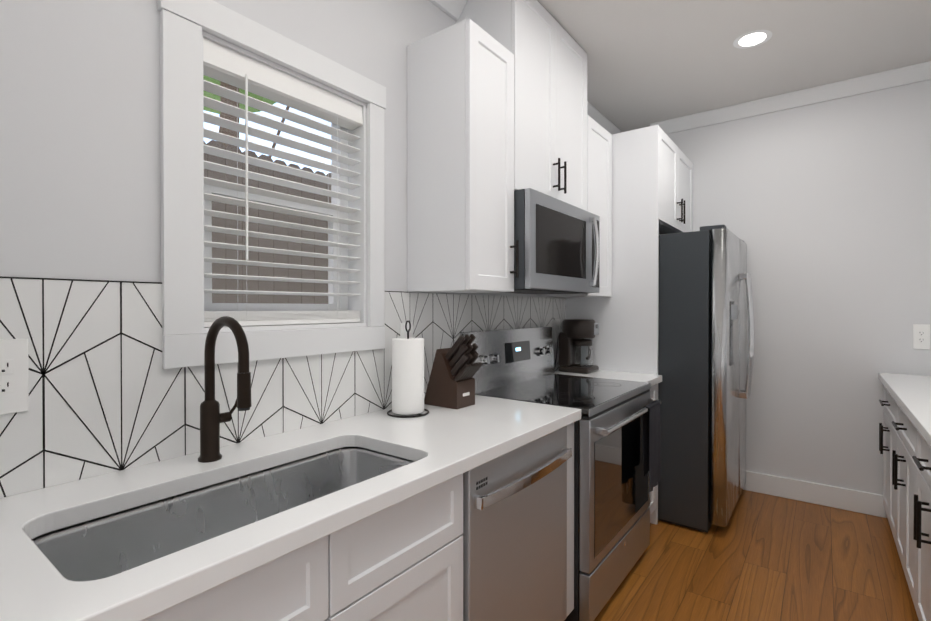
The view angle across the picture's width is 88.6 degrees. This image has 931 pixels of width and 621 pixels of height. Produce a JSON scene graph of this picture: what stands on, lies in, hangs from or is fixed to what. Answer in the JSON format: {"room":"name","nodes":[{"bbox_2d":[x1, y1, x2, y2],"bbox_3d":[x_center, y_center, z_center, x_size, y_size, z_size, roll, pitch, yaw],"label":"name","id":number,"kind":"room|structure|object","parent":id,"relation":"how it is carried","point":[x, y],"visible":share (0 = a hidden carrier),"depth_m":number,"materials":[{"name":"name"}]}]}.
{"room":"kitchen","nodes":[
{"label":"kitchen","id":0,"kind":"room"},
{"bbox_2d":[0,0,561,332],"bbox_3d":[-0.514,-0.078,1.807,0.160,2.780,5.760,0,0,37],"label":"wall","id":1,"kind":"structure","parent":0,"point":[80,178],"depth_m":1.18,"materials":[{"name":"white paint"}]},
{"bbox_2d":[157,0,385,368],"bbox_3d":[-0.629,-0.365,1.629,0.183,1.036,0.805,0,0,37],"label":"window","id":2,"kind":"structure","parent":1,"relation":"in","point":[184,24],"depth_m":1.47,"materials":[{"name":"white paint"}]},
{"bbox_2d":[203,38,362,326],"bbox_3d":[-0.596,-0.369,1.620,0.070,0.831,0.590,0,0,37],"label":"window blind slats","id":3,"kind":"object","parent":2,"relation":"attached to","point":[221,63],"visible":0.83,"depth_m":1.57,"materials":[{"name":"white plastic"}]},
{"bbox_2d":[0,276,565,497],"bbox_3d":[-0.198,0.158,2.086,0.009,0.476,2.929,0,0,37],"label":"backsplash","id":4,"kind":"structure","parent":1,"relation":"attached to","point":[108,393],"depth_m":1.23,"materials":[{"name":"white tile"}]},
{"bbox_2d":[0,338,28,414],"bbox_3d":[-0.988,0.142,1.020,0.007,0.160,0.082,0,0,37],"label":"electrical outlet","id":5,"kind":"object","parent":4,"relation":"attached to","point":[14,379],"visible":1,"depth_m":1.03,"materials":[{"name":"white plastic"}]},
{"bbox_2d":[400,322,412,337],"bbox_3d":[-0.247,0.110,2.008,0.007,0.118,0.074,0,0,37],"label":"electrical outlet","id":6,"kind":"object","parent":4,"relation":"attached to","point":[403,332],"visible":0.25,"depth_m":2.00,"materials":[{"name":"white plastic"}]},
{"bbox_2d":[555,319,559,341],"bbox_3d":[0.608,0.133,3.148,0.007,0.150,0.074,0,0,37],"label":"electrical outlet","id":7,"kind":"object","parent":4,"relation":"attached to","point":[557,326],"visible":0.92,"depth_m":3.14,"materials":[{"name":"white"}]},
{"bbox_2d":[429,0,467,20],"bbox_3d":[-0.534,-1.423,1.573,0.075,0.085,1.718,0,0,37],"label":"crown molding","id":8,"kind":"structure","parent":1,"relation":"attached to","point":[453,8],"depth_m":2.21,"materials":[{"name":"white paint"}]},
{"bbox_2d":[407,12,518,292],"bbox_3d":[-0.016,-0.600,2.057,0.327,1.041,0.333,0,0,37],"label":"upper cabinet","id":9,"kind":"object","parent":1,"relation":"attached to","point":[497,115],"depth_m":1.94,"materials":[{"name":"white wood"}]},
{"bbox_2d":[460,0,558,199],"bbox_3d":[0.207,-1.000,2.351,0.327,0.931,0.402,0,0,37],"label":"upper cabinet","id":10,"kind":"object","parent":1,"relation":"attached to","point":[526,24],"depth_m":2.25,"materials":[{"name":"white wood"}]},
{"bbox_2d":[501,188,599,293],"bbox_3d":[0.380,-0.312,2.476,0.456,0.437,0.798,0,0,37],"label":"microwave","id":11,"kind":"object","parent":10,"relation":"attached to","point":[559,246],"visible":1,"depth_m":2.24,"materials":[{"name":"grey metal"}]},
{"bbox_2d":[559,24,590,212],"bbox_3d":[0.448,-1.002,2.672,0.327,0.931,0.402,0,0,37],"label":"upper cabinet","id":12,"kind":"object","parent":1,"relation":"attached to","point":[574,121],"depth_m":2.60,"materials":[{"name":"white wood"}]},
{"bbox_2d":[537,118,614,299],"bbox_3d":[0.689,-0.606,2.996,0.327,1.041,0.394,0,0,37],"label":"upper cabinet","id":13,"kind":"object","parent":1,"relation":"attached to","point":[602,141],"depth_m":2.97,"materials":[{"name":"white wood"}]},
{"bbox_2d":[587,101,620,134],"bbox_3d":[0.857,-1.436,3.426,0.075,0.085,1.290,0,0,37],"label":"crown molding","id":14,"kind":"structure","parent":1,"relation":"attached to","point":[592,111],"depth_m":3.63,"materials":[{"name":"white paint"}]},
{"bbox_2d":[615,125,678,235],"bbox_3d":[1.077,-0.844,3.279,0.607,0.570,0.473,0,0,37],"label":"upper cabinet","id":15,"kind":"object","parent":1,"relation":"attached to","point":[646,159],"depth_m":2.99,"materials":[{"name":"white wood"}]},
{"bbox_2d":[615,149,692,243],"bbox_3d":[1.361,-0.846,3.658,0.607,0.570,0.473,0,0,37],"label":"upper cabinet","id":16,"kind":"object","parent":1,"relation":"attached to","point":[685,165],"depth_m":3.42,"materials":[{"name":"white wood"}]},
{"bbox_2d":[537,0,930,132],"bbox_3d":[0.482,-1.494,1.075,2.700,0.060,5.800,0,0,37],"label":"ceiling","id":17,"kind":"structure","parent":0,"point":[649,62],"depth_m":2.67,"materials":[{"name":"white paint"}]},
{"bbox_2d":[733,30,771,48],"bbox_3d":[1.558,-1.471,2.593,0.184,0.003,0.184,0,0,37],"label":"recessed light","id":18,"kind":"object","parent":17,"relation":"in","point":[755,38],"visible":1,"depth_m":2.59,"materials":[{"name":"white plastic"}]},
{"bbox_2d":[594,490,918,620],"bbox_3d":[0.482,1.346,1.094,2.700,0.060,5.800,0,0,37],"label":"floor","id":19,"kind":"structure","parent":0,"point":[762,557],"depth_m":2.39,"materials":[{"name":"brown wood"}]},
{"bbox_2d":[461,426,571,620],"bbox_3d":[-0.019,0.874,1.766,0.648,0.871,0.645,0,0,37],"label":"dishwasher","id":20,"kind":"object","parent":19,"relation":"on","point":[514,534],"visible":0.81,"depth_m":1.55,"materials":[{"name":"silver metal"}]},
{"bbox_2d":[460,326,661,620],"bbox_3d":[0.517,0.705,2.411,0.730,1.204,0.844,0,0,37],"label":"range","id":21,"kind":"object","parent":19,"relation":"on","point":[617,452],"visible":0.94,"depth_m":2.24,"materials":[{"name":"silver metal"}]},
{"bbox_2d":[567,384,656,531],"bbox_3d":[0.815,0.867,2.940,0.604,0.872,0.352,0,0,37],"label":"base cabinet","id":22,"kind":"object","parent":19,"relation":"on","point":[653,390],"depth_m":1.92,"materials":[{"name":"white wood"}]},
{"bbox_2d":[0,395,580,620],"bbox_3d":[-0.305,0.419,1.419,0.637,0.040,1.725,0,0,37],"label":"countertop","id":23,"kind":"structure","parent":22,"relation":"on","point":[438,445],"depth_m":1.04,"materials":[{"name":"white stone"}]},
{"bbox_2d":[32,447,414,580],"bbox_3d":[-0.469,0.548,1.124,0.389,0.208,0.829,0,0,37],"label":"sink","id":24,"kind":"object","parent":23,"relation":"in","point":[110,545],"visible":0.35,"depth_m":1.17,"materials":[{"name":"silver metal"}]},
{"bbox_2d":[198,316,251,462],"bbox_3d":[-0.605,0.207,1.254,0.223,0.385,0.111,0,0,37],"label":"faucet","id":25,"kind":"object","parent":23,"relation":"on","point":[212,417],"visible":1,"depth_m":1.26,"materials":[{"name":"brown metal"}]},
{"bbox_2d":[387,321,428,417],"bbox_3d":[-0.221,0.217,1.836,0.163,0.358,0.163,0,0,37],"label":"paper towel","id":26,"kind":"object","parent":23,"relation":"on","point":[407,375],"visible":1,"depth_m":1.78,"materials":[{"name":"white paper"}]},
{"bbox_2d":[424,334,482,408],"bbox_3d":[-0.050,0.246,1.995,0.229,0.298,0.125,0,0,37],"label":"knife block","id":27,"kind":"object","parent":23,"relation":"on","point":[454,370],"visible":1,"depth_m":1.95,"materials":[{"name":"brown wood"}]},
{"bbox_2d":[555,369,661,386],"bbox_3d":[0.827,0.409,2.928,0.637,0.040,0.355,0,0,37],"label":"countertop","id":28,"kind":"structure","parent":22,"relation":"on","point":[653,379],"depth_m":2.86,"materials":[{"name":"white stone"}]},
{"bbox_2d":[554,319,598,373],"bbox_3d":[0.704,0.221,3.058,0.251,0.333,0.257,0,0,37],"label":"coffee maker","id":29,"kind":"object","parent":28,"relation":"on","point":[574,335],"visible":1,"depth_m":3.00,"materials":[{"name":"black plastic"}]},
{"bbox_2d":[658,225,753,532],"bbox_3d":[1.410,0.402,3.340,1.022,1.798,0.927,0,0,37],"label":"fridge","id":30,"kind":"object","parent":19,"relation":"on","point":[705,363],"visible":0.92,"depth_m":2.83,"materials":[{"name":"grey metal"}]},
{"bbox_2d":[879,387,890,527],"bbox_3d":[2.654,0.869,2.521,0.625,0.872,0.660,0,0,37],"label":"base cabinet","id":31,"kind":"object","parent":19,"relation":"on","point":[885,429],"depth_m":2.76,"materials":[{"name":"white wood"}]},
{"bbox_2d":[878,373,930,446],"bbox_3d":[1.498,0.422,1.000,0.651,0.040,4.480,0,0,37],"label":"countertop","id":32,"kind":"structure","parent":31,"relation":"on","point":[910,395],"depth_m":2.21,"materials":[{"name":"white stone"}]},
{"bbox_2d":[891,396,910,592],"bbox_3d":[2.258,0.873,1.994,0.625,0.872,0.660,0,0,37],"label":"base cabinet","id":33,"kind":"object","parent":19,"relation":"on","point":[904,448],"depth_m":2.23,"materials":[{"name":"white wood"}]},
{"bbox_2d":[911,422,930,620],"bbox_3d":[1.862,0.876,1.466,0.625,0.872,0.660,0,0,37],"label":"base cabinet","id":34,"kind":"object","parent":19,"relation":"on","point":[920,449],"depth_m":1.81,"materials":[{"name":"white wood"}]},
{"bbox_2d":[667,80,930,517],"bbox_3d":[2.296,-0.089,3.361,2.470,2.780,0.160,0,0,37],"label":"wall","id":35,"kind":"structure","parent":0,"point":[822,210],"depth_m":3.18,"materials":[{"name":"white paint"}]},
{"bbox_2d":[650,61,930,133],"bbox_3d":[2.295,-1.434,3.205,2.025,0.085,0.075,0,0,37],"label":"crown molding","id":36,"kind":"structure","parent":35,"relation":"attached to","point":[892,78],"depth_m":3.20,"materials":[{"name":"white paint"}]},
{"bbox_2d":[743,471,885,517],"bbox_3d":[2.321,1.232,3.240,0.805,0.139,0.015,0,0,37],"label":"baseboard","id":37,"kind":"structure","parent":35,"relation":"attached to","point":[863,502],"depth_m":3.20,"materials":[{"name":"white paint"}]},
{"bbox_2d":[913,324,929,348],"bbox_3d":[2.771,0.159,2.901,0.074,0.150,0.007,0,0,37],"label":"electrical outlet","id":38,"kind":"object","parent":35,"relation":"attached to","point":[921,336],"visible":1,"depth_m":2.90,"materials":[{"name":"white plastic"}]},
{"label":"outside","id":39,"kind":"structure","parent":0,"visible":0},
{"bbox_3d":[-5.625,1.930,6.680,13.830,0.100,20.000,0,0,37],"label":"ground","id":40,"kind":"structure","parent":39,"visible":0},
{"bbox_2d":[203,75,289,156],"bbox_3d":[-5.193,-2.500,5.823,6.027,8.770,9.225,0,0,37],"label":"tree","id":41,"kind":"object","parent":40,"relation":"on","point":[230,102],"depth_m":6.44,"materials":[{"name":"green plant"}]},
{"bbox_2d":[204,140,330,303],"bbox_3d":[-1.717,0.319,3.788,0.060,3.160,10.081,0,0,37],"label":"fence","id":42,"kind":"object","parent":40,"relation":"on","point":[257,241],"depth_m":3.87,"materials":[{"name":"brown wood"}]}
]}

